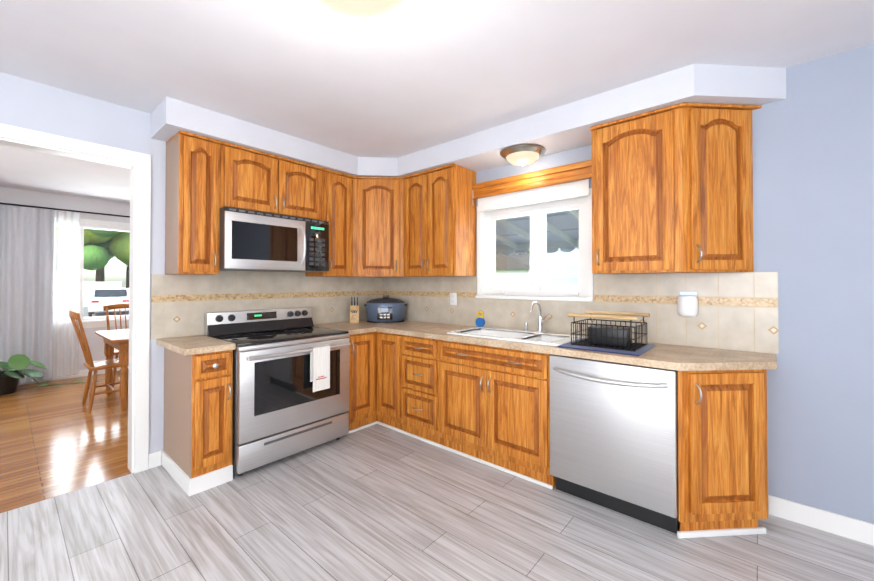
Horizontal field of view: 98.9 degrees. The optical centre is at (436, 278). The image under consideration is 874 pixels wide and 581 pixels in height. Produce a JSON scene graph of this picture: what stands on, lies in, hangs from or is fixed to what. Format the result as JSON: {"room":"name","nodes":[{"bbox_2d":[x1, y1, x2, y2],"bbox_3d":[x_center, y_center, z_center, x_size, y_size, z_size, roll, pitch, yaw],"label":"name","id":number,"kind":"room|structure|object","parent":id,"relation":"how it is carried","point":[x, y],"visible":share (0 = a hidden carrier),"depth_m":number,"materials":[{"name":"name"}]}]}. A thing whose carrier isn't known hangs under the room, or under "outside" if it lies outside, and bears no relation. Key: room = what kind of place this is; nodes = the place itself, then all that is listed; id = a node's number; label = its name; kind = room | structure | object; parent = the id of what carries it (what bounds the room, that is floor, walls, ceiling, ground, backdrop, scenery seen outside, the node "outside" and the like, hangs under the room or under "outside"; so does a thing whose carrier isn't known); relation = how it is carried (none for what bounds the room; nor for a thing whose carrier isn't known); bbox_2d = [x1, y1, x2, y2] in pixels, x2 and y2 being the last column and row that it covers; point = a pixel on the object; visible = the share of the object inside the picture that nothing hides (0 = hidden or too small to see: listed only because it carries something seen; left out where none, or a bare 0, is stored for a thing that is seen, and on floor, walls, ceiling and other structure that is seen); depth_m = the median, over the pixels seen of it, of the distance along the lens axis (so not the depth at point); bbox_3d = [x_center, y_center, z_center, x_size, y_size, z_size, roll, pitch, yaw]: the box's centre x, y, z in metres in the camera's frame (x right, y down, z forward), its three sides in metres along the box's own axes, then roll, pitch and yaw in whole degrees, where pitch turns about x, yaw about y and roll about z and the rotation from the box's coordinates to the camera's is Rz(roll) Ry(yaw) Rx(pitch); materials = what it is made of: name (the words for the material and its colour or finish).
{"room":"kitchen","nodes":[
{"label":"kitchen","id":0,"kind":"room"},
{"bbox_2d":[0,187,129,373],"bbox_3d":[-4.882,0.114,5.559,0.150,2.535,4.000,-1,-1,41],"label":"wall","id":1,"kind":"structure","parent":0,"point":[48,200],"depth_m":5.24,"materials":[{"name":"paint"}]},
{"bbox_2d":[0,202,129,217],"bbox_3d":[-4.711,-0.933,5.569,0.109,0.040,2.780,-1,-1,41],"label":"curtain rod","id":2,"kind":"object","parent":1,"relation":"attached to","point":[62,209],"visible":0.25,"depth_m":5.07,"materials":[{"name":"black metal"}]},
{"bbox_2d":[0,205,53,383],"bbox_3d":[-5.308,0.204,4.803,0.064,2.259,0.520,-1,-1,41],"label":"curtain","id":3,"kind":"object","parent":2,"relation":"hanging from","point":[26,274],"visible":0.98,"depth_m":4.83,"materials":[{"name":"white fabric"}]},
{"bbox_2d":[52,210,79,377],"bbox_3d":[-5.061,0.202,5.105,0.039,2.249,0.260,-1,-1,41],"label":"sheer curtain","id":4,"kind":"object","parent":2,"relation":"hanging from","point":[65,297],"visible":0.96,"depth_m":5.11,"materials":[{"name":"white fabric"}]},
{"bbox_2d":[18,366,128,384],"bbox_3d":[-4.819,1.336,5.491,0.013,0.090,3.700,-1,-1,41],"label":"baseboard","id":5,"kind":"structure","parent":1,"relation":"attached to","point":[81,373],"depth_m":5.18,"materials":[{"name":"white"}]},
{"bbox_2d":[53,216,129,329],"bbox_3d":[-4.643,-0.071,5.785,0.140,1.550,2.130,-1,-1,41],"label":"dining room window","id":6,"kind":"structure","parent":1,"relation":"in","point":[100,321],"depth_m":5.36,"materials":[{"name":"white"}]},
{"bbox_2d":[0,72,377,453],"bbox_3d":[-2.514,0.076,2.233,0.120,2.535,5.650,-1,-1,41],"label":"wall","id":7,"kind":"structure","parent":0,"point":[31,105],"depth_m":2.53,"materials":[{"name":"paint"}]},
{"bbox_2d":[0,123,150,473],"bbox_3d":[-2.504,0.227,2.243,0.156,2.235,1.230,-1,-1,41],"label":"door frame","id":8,"kind":"structure","parent":7,"relation":"attached to","point":[138,164],"depth_m":2.61,"materials":[{"name":"white"}]},
{"bbox_2d":[148,450,160,468],"bbox_3d":[-2.026,1.297,2.682,0.012,0.105,0.075,-1,-1,41],"label":"baseboard","id":9,"kind":"structure","parent":7,"relation":"attached to","point":[154,459],"depth_m":2.68,"materials":[{"name":"white"}]},
{"bbox_2d":[165,130,221,274],"bbox_3d":[-1.773,-0.519,2.724,0.366,0.971,0.259,-1,-1,41],"label":"upper cabinet","id":10,"kind":"object","parent":7,"relation":"attached to","point":[192,217],"visible":1,"depth_m":2.62,"materials":[{"name":"brown wood"}]},
{"bbox_2d":[151,271,382,339],"bbox_3d":[-1.341,0.349,3.490,0.008,0.819,2.160,-1,-1,41],"label":"tile backsplash","id":11,"kind":"structure","parent":7,"relation":"attached to","point":[179,303],"depth_m":3.17,"materials":[{"name":"beige tile"}]},
{"bbox_2d":[220,141,324,220],"bbox_3d":[-1.407,-0.759,3.152,0.366,0.482,0.857,-1,-1,41],"label":"upper cabinet","id":12,"kind":"object","parent":7,"relation":"attached to","point":[254,180],"visible":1,"depth_m":3.00,"materials":[{"name":"brown wood"}]},
{"bbox_2d":[219,207,328,271],"bbox_3d":[-1.370,-0.291,3.115,0.464,0.448,0.856,-1,-1,41],"label":"over-the-range microwave","id":13,"kind":"object","parent":12,"relation":"attached to","point":[251,240],"visible":1,"depth_m":2.94,"materials":[{"name":"silver metal"}]},
{"bbox_2d":[305,169,354,276],"bbox_3d":[-1.021,-0.509,3.598,0.366,0.971,0.320,-1,-1,41],"label":"upper cabinet","id":14,"kind":"object","parent":7,"relation":"attached to","point":[338,201],"visible":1,"depth_m":3.50,"materials":[{"name":"brown wood"}]},
{"bbox_2d":[0,371,873,580],"bbox_3d":[-1.946,1.365,1.828,9.450,0.050,5.800,-1,-1,41],"label":"floor","id":15,"kind":"structure","parent":0,"point":[376,502],"depth_m":2.04,"materials":[{"name":"laminate"}]},
{"bbox_2d":[0,354,97,394],"bbox_3d":[-4.984,1.119,4.596,0.477,0.505,1.202,-1,-1,41],"label":"potted plant","id":16,"kind":"object","parent":15,"relation":"on","point":[13,366],"visible":0.92,"depth_m":4.45,"materials":[{"name":"green plant"}]},
{"bbox_2d":[69,310,128,412],"bbox_3d":[-3.598,0.846,4.031,0.466,1.042,0.539,-1,-1,41],"label":"dining chair","id":17,"kind":"object","parent":15,"relation":"on","point":[90,365],"visible":0.73,"depth_m":3.86,"materials":[{"name":"brown wood"}]},
{"bbox_2d":[95,329,128,411],"bbox_3d":[-3.190,0.994,4.541,1.070,0.752,1.320,-1,-1,41],"label":"dining table","id":18,"kind":"object","parent":15,"relation":"on","point":[117,339],"visible":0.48,"depth_m":3.85,"materials":[{"name":"brown wood"}]},
{"bbox_2d":[103,303,128,387],"bbox_3d":[-4.092,0.856,4.963,0.539,1.042,0.466,-1,-1,41],"label":"dining chair","id":19,"kind":"object","parent":15,"relation":"on","point":[106,308],"visible":0.35,"depth_m":4.99,"materials":[{"name":"brown wood"}]},
{"bbox_2d":[161,348,232,495],"bbox_3d":[-1.669,0.911,2.599,0.666,0.874,0.254,-1,-1,41],"label":"base cabinet","id":20,"kind":"object","parent":15,"relation":"on","point":[196,454],"visible":1,"depth_m":2.43,"materials":[{"name":"brown wood"}]},
{"bbox_2d":[157,335,235,355],"bbox_3d":[-1.687,0.453,2.600,0.643,0.039,0.293,-1,-1,41],"label":"countertop","id":21,"kind":"structure","parent":20,"relation":"on","point":[197,344],"depth_m":2.49,"materials":[{"name":"laminate"}]},
{"bbox_2d":[204,307,350,475],"bbox_3d":[-1.251,0.809,3.006,0.734,1.088,0.890,-1,-1,41],"label":"range","id":22,"kind":"object","parent":15,"relation":"on","point":[281,409],"visible":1,"depth_m":2.78,"materials":[{"name":"silver metal"}]},
{"bbox_2d":[310,345,329,391],"bbox_3d":[-0.899,0.685,2.875,0.044,0.334,0.145,-1,-1,41],"label":"towel","id":23,"kind":"object","parent":22,"relation":"hanging from","point":[320,367],"visible":0.98,"depth_m":2.85,"materials":[{"name":"white fabric"}]},
{"bbox_2d":[347,332,405,433],"bbox_3d":[-0.577,0.923,3.652,0.948,0.874,0.953,-1,-1,41],"label":"base cabinet","id":24,"kind":"object","parent":15,"relation":"on","point":[375,377],"visible":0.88,"depth_m":3.33,"materials":[{"name":"brown wood"}]},
{"bbox_2d":[314,321,376,334],"bbox_3d":[-0.898,0.464,3.504,0.660,0.039,0.308,-1,-1,41],"label":"countertop","id":25,"kind":"structure","parent":24,"relation":"on","point":[352,329],"depth_m":3.42,"materials":[{"name":"laminate"}]},
{"bbox_2d":[349,320,776,370],"bbox_3d":[0.441,0.458,2.984,3.368,0.039,0.643,-1,-1,41],"label":"countertop","id":26,"kind":"structure","parent":24,"relation":"on","point":[676,357],"depth_m":2.18,"materials":[{"name":"laminate"}]},
{"bbox_2d":[350,297,358,322],"bbox_3d":[-0.841,0.316,3.815,0.090,0.262,0.108,0,-1,-9],"label":"knife block","id":27,"kind":"object","parent":26,"relation":"on","point":[354,313],"visible":1,"depth_m":3.78,"materials":[{"name":"brown wood"}]},
{"bbox_2d":[364,295,406,322],"bbox_3d":[-0.538,0.311,3.927,0.364,0.275,0.364,-1,-1,41],"label":"slow cooker","id":28,"kind":"object","parent":26,"relation":"on","point":[385,309],"visible":1,"depth_m":3.80,"materials":[{"name":"blue"}]},
{"bbox_2d":[475,311,484,326],"bbox_3d":[0.394,0.366,3.415,0.090,0.152,0.022,-1,-1,41],"label":"sponge holder","id":29,"kind":"object","parent":26,"relation":"on","point":[480,321],"visible":0.98,"depth_m":3.40,"materials":[{"name":"blue plastic"}]},
{"bbox_2d":[447,327,586,346],"bbox_3d":[0.592,0.489,2.861,0.920,0.136,0.513,-1,-1,41],"label":"sink","id":30,"kind":"object","parent":26,"relation":"in","point":[544,338],"visible":0.5,"depth_m":2.86,"materials":[{"name":"white ceramic"}]},
{"bbox_2d":[524,301,550,332],"bbox_3d":[0.752,0.296,2.909,0.224,0.250,0.194,-1,-1,41],"label":"faucet","id":31,"kind":"object","parent":26,"relation":"on","point":[541,320],"visible":1,"depth_m":2.93,"materials":[{"name":"silver metal"}]},
{"bbox_2d":[558,338,655,355],"bbox_3d":[1.082,0.426,2.378,0.465,0.010,0.470,-1,-1,41],"label":"mat","id":32,"kind":"object","parent":26,"relation":"on","point":[644,349],"visible":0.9,"depth_m":2.24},
{"bbox_2d":[568,310,649,351],"bbox_3d":[1.098,0.321,2.386,0.400,0.201,0.332,-1,-1,41],"label":"dish rack","id":33,"kind":"object","parent":32,"relation":"on","point":[617,337],"visible":1,"depth_m":2.32,"materials":[{"name":"black metal"}]},
{"bbox_2d":[402,335,442,447],"bbox_3d":[0.037,0.919,3.312,0.419,0.874,0.666,-1,-1,41],"label":"base cabinet","id":34,"kind":"object","parent":15,"relation":"on","point":[420,388],"visible":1,"depth_m":3.08,"materials":[{"name":"brown wood"}]},
{"bbox_2d":[439,340,555,488],"bbox_3d":[0.547,0.914,2.873,0.920,0.874,0.666,-1,-1,41],"label":"base cabinet","id":35,"kind":"object","parent":15,"relation":"on","point":[494,407],"visible":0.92,"depth_m":2.60,"materials":[{"name":"brown wood"}]},
{"bbox_2d":[550,354,679,533],"bbox_3d":[1.145,0.911,2.336,0.680,0.868,0.679,-1,-1,41],"label":"dishwasher","id":36,"kind":"object","parent":15,"relation":"on","point":[614,436],"visible":0.96,"depth_m":2.09,"materials":[{"name":"grey metal"}]},
{"bbox_2d":[677,369,767,537],"bbox_3d":[1.561,0.905,2.037,0.360,0.874,0.610,-1,-1,41],"label":"base cabinet","id":37,"kind":"object","parent":15,"relation":"on","point":[722,459],"visible":0.98,"depth_m":1.91,"materials":[{"name":"brown wood"}]},
{"bbox_2d":[0,0,873,202],"bbox_3d":[-1.946,-1.235,1.858,9.450,0.080,5.800,-1,-1,41],"label":"ceiling","id":38,"kind":"structure","parent":0,"point":[405,77],"depth_m":2.00,"materials":[{"name":"paint"}]},
{"bbox_2d":[317,0,404,17],"bbox_3d":[-0.314,-1.132,1.414,0.494,0.136,0.494,-1,-1,41],"label":"dome lamp","id":39,"kind":"object","parent":38,"relation":"attached to","point":[363,8],"visible":1,"depth_m":1.51,"materials":[{"name":"white glass"}]},
{"bbox_2d":[151,64,785,176],"bbox_3d":[-0.042,-1.101,2.396,3.426,0.176,2.193,-1,-1,41],"label":"soffit bulkhead","id":40,"kind":"object","parent":38,"relation":"attached to","point":[565,127],"visible":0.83,"depth_m":2.61,"materials":[{"name":"paint"}]},
{"bbox_2d":[500,144,545,165],"bbox_3d":[0.677,-0.948,2.954,0.352,0.115,0.352,-1,-1,41],"label":"light","id":41,"kind":"object","parent":40,"relation":"attached to","point":[522,154],"visible":1,"depth_m":2.86,"materials":[{"name":"white glass"}]},
{"bbox_2d":[388,44,873,523],"bbox_3d":[1.405,0.082,2.684,5.470,2.535,0.150,-1,-1,41],"label":"wall","id":42,"kind":"structure","parent":0,"point":[813,182],"depth_m":2.02,"materials":[{"name":"paint"}]},
{"bbox_2d":[352,176,403,277],"bbox_3d":[-0.590,-0.506,3.874,0.658,0.971,0.658,-1,-1,41],"label":"upper cabinet","id":43,"kind":"object","parent":42,"relation":"attached to","point":[378,227],"visible":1,"depth_m":3.64,"materials":[{"name":"brown wood"}]},
{"bbox_2d":[402,163,475,276],"bbox_3d":[0.002,-0.509,3.557,0.646,0.971,0.366,-1,-1,41],"label":"upper cabinet","id":44,"kind":"object","parent":42,"relation":"attached to","point":[439,221],"visible":1,"depth_m":3.40,"materials":[{"name":"brown wood"}]},
{"bbox_2d":[472,159,591,198],"bbox_3d":[0.776,-0.774,3.082,1.144,0.196,0.077,-1,-1,41],"label":"window valance","id":45,"kind":"object","parent":42,"relation":"attached to","point":[577,171],"visible":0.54,"depth_m":3.03,"materials":[{"name":"brown wood"}]},
{"bbox_2d":[476,188,593,301],"bbox_3d":[0.799,-0.251,3.164,1.050,0.850,0.140,-1,-1,41],"label":"kitchen window","id":46,"kind":"structure","parent":42,"relation":"in","point":[538,288],"depth_m":3.14,"materials":[{"name":"white plastic"}]},
{"bbox_2d":[478,179,588,211],"bbox_3d":[0.757,-0.704,3.121,1.010,0.171,0.036,-1,-1,41],"label":"roller blind","id":47,"kind":"object","parent":46,"relation":"attached to","point":[573,189],"visible":0.71,"depth_m":3.06,"materials":[{"name":"white fabric"}]},
{"bbox_2d":[383,272,778,353],"bbox_3d":[0.655,0.207,3.223,3.383,0.467,0.008,-1,-1,41],"label":"tile backsplash","id":48,"kind":"structure","parent":42,"relation":"attached to","point":[738,311],"depth_m":2.54,"materials":[{"name":"beige tile"}]},
{"bbox_2d":[450,293,456,304],"bbox_3d":[0.158,0.195,3.640,0.085,0.120,0.008,-1,-1,41],"label":"outlet","id":49,"kind":"object","parent":48,"relation":"attached to","point":[453,298],"visible":1,"depth_m":3.63,"materials":[{"name":"white plastic"}]},
{"bbox_2d":[590,102,761,273],"bbox_3d":[1.445,-0.524,2.314,0.862,0.971,0.366,-1,-1,41],"label":"upper cabinet","id":50,"kind":"object","parent":42,"relation":"attached to","point":[672,188],"visible":1,"depth_m":2.19,"materials":[{"name":"brown wood"}]},
{"bbox_2d":[768,495,873,545],"bbox_3d":[2.603,1.284,1.529,1.865,0.105,0.012,-1,-1,41],"label":"baseboard","id":51,"kind":"structure","parent":42,"relation":"attached to","point":[841,525],"depth_m":1.99,"materials":[{"name":"white"}]},
{"bbox_3d":[1.608,0.181,2.390,0.075,0.120,0.008,-1,-1,41],"label":"electrical outlet","id":52,"kind":"object","parent":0,"visible":0},
{"bbox_2d":[677,292,697,315],"bbox_3d":[1.583,0.157,2.361,0.108,0.147,0.085,-1,-1,41],"label":"air freshener","id":53,"kind":"object","parent":52,"relation":"attached to","point":[687,305],"visible":1,"depth_m":2.33,"materials":[{"name":"white plastic"}]},
{"label":"outside","id":54,"kind":"structure","parent":0,"visible":0},
{"bbox_3d":[-4.938,2.085,14.627,120.000,0.200,110.000,-1,-1,41],"label":"lawn","id":55,"kind":"structure","parent":54,"visible":0},
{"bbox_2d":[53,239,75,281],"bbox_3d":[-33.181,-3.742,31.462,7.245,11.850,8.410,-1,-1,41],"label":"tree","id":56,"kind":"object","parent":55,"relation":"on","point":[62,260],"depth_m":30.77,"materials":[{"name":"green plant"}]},
{"bbox_2d":[53,282,121,307],"bbox_3d":[-29.705,1.146,25.678,0.120,1.930,12.400,-1,-1,41],"label":"fence","id":57,"kind":"object","parent":55,"relation":"on","point":[90,286],"depth_m":28.65,"materials":[{"name":"white"}]},
{"bbox_2d":[53,308,128,318],"bbox_3d":[-18.576,2.113,26.375,12.000,0.012,110.000,-1,-1,41],"label":"street","id":58,"kind":"structure","parent":55,"relation":"on","point":[85,310],"depth_m":22.23,"materials":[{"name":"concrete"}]},
{"bbox_2d":[88,288,128,316],"bbox_3d":[-18.780,1.291,21.544,1.820,1.520,4.310,1,-1,-41],"label":"car","id":59,"kind":"object","parent":58,"relation":"on","point":[96,293],"depth_m":19.94,"materials":[{"name":"white paint"}]},
{"bbox_2d":[54,226,129,281],"bbox_3d":[-30.143,-2.692,33.134,8.409,9.790,8.392,-1,-1,41],"label":"tree","id":60,"kind":"object","parent":55,"relation":"on","point":[99,258],"depth_m":30.91,"materials":[{"name":"green plant"}]},
{"bbox_2d":[101,256,114,281],"bbox_3d":[-33.238,-4.739,36.987,6.200,13.968,8.092,-1,-1,41],"label":"tree","id":61,"kind":"object","parent":55,"relation":"on","point":[103,271],"depth_m":36.94,"materials":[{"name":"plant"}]},
{"bbox_2d":[106,247,129,287],"bbox_3d":[-30.318,-4.458,36.158,8.094,13.388,9.483,-1,-1,41],"label":"tree","id":62,"kind":"object","parent":55,"relation":"on","point":[125,262],"depth_m":35.48,"materials":[{"name":"plant"}]},
{"bbox_2d":[496,251,529,285],"bbox_3d":[4.514,0.258,21.025,4.400,3.600,4.400,-1,-1,41],"label":"shed","id":63,"kind":"object","parent":55,"relation":"on","point":[514,264],"depth_m":18.97,"materials":[{"name":"white"}]},
{"bbox_2d":[529,248,578,285],"bbox_3d":[11.677,-1.122,9.590,16.800,6.100,8.600,-1,-1,41],"label":"neighbor house","id":64,"kind":"structure","parent":55,"relation":"on","point":[562,273],"depth_m":11.08,"materials":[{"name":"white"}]},
{"bbox_3d":[-3.363,1.940,11.094,31.000,0.010,9.100,-1,-1,41],"label":"driveway","id":65,"kind":"object","parent":55,"relation":"on","visible":0},
{"bbox_2d":[495,209,578,255],"bbox_3d":[2.317,0.287,4.300,10.500,3.138,3.451,-1,-1,41],"label":"canopy","id":66,"kind":"object","parent":65,"relation":"on","point":[560,226],"depth_m":6.23,"materials":[{"name":"white"}]}
]}

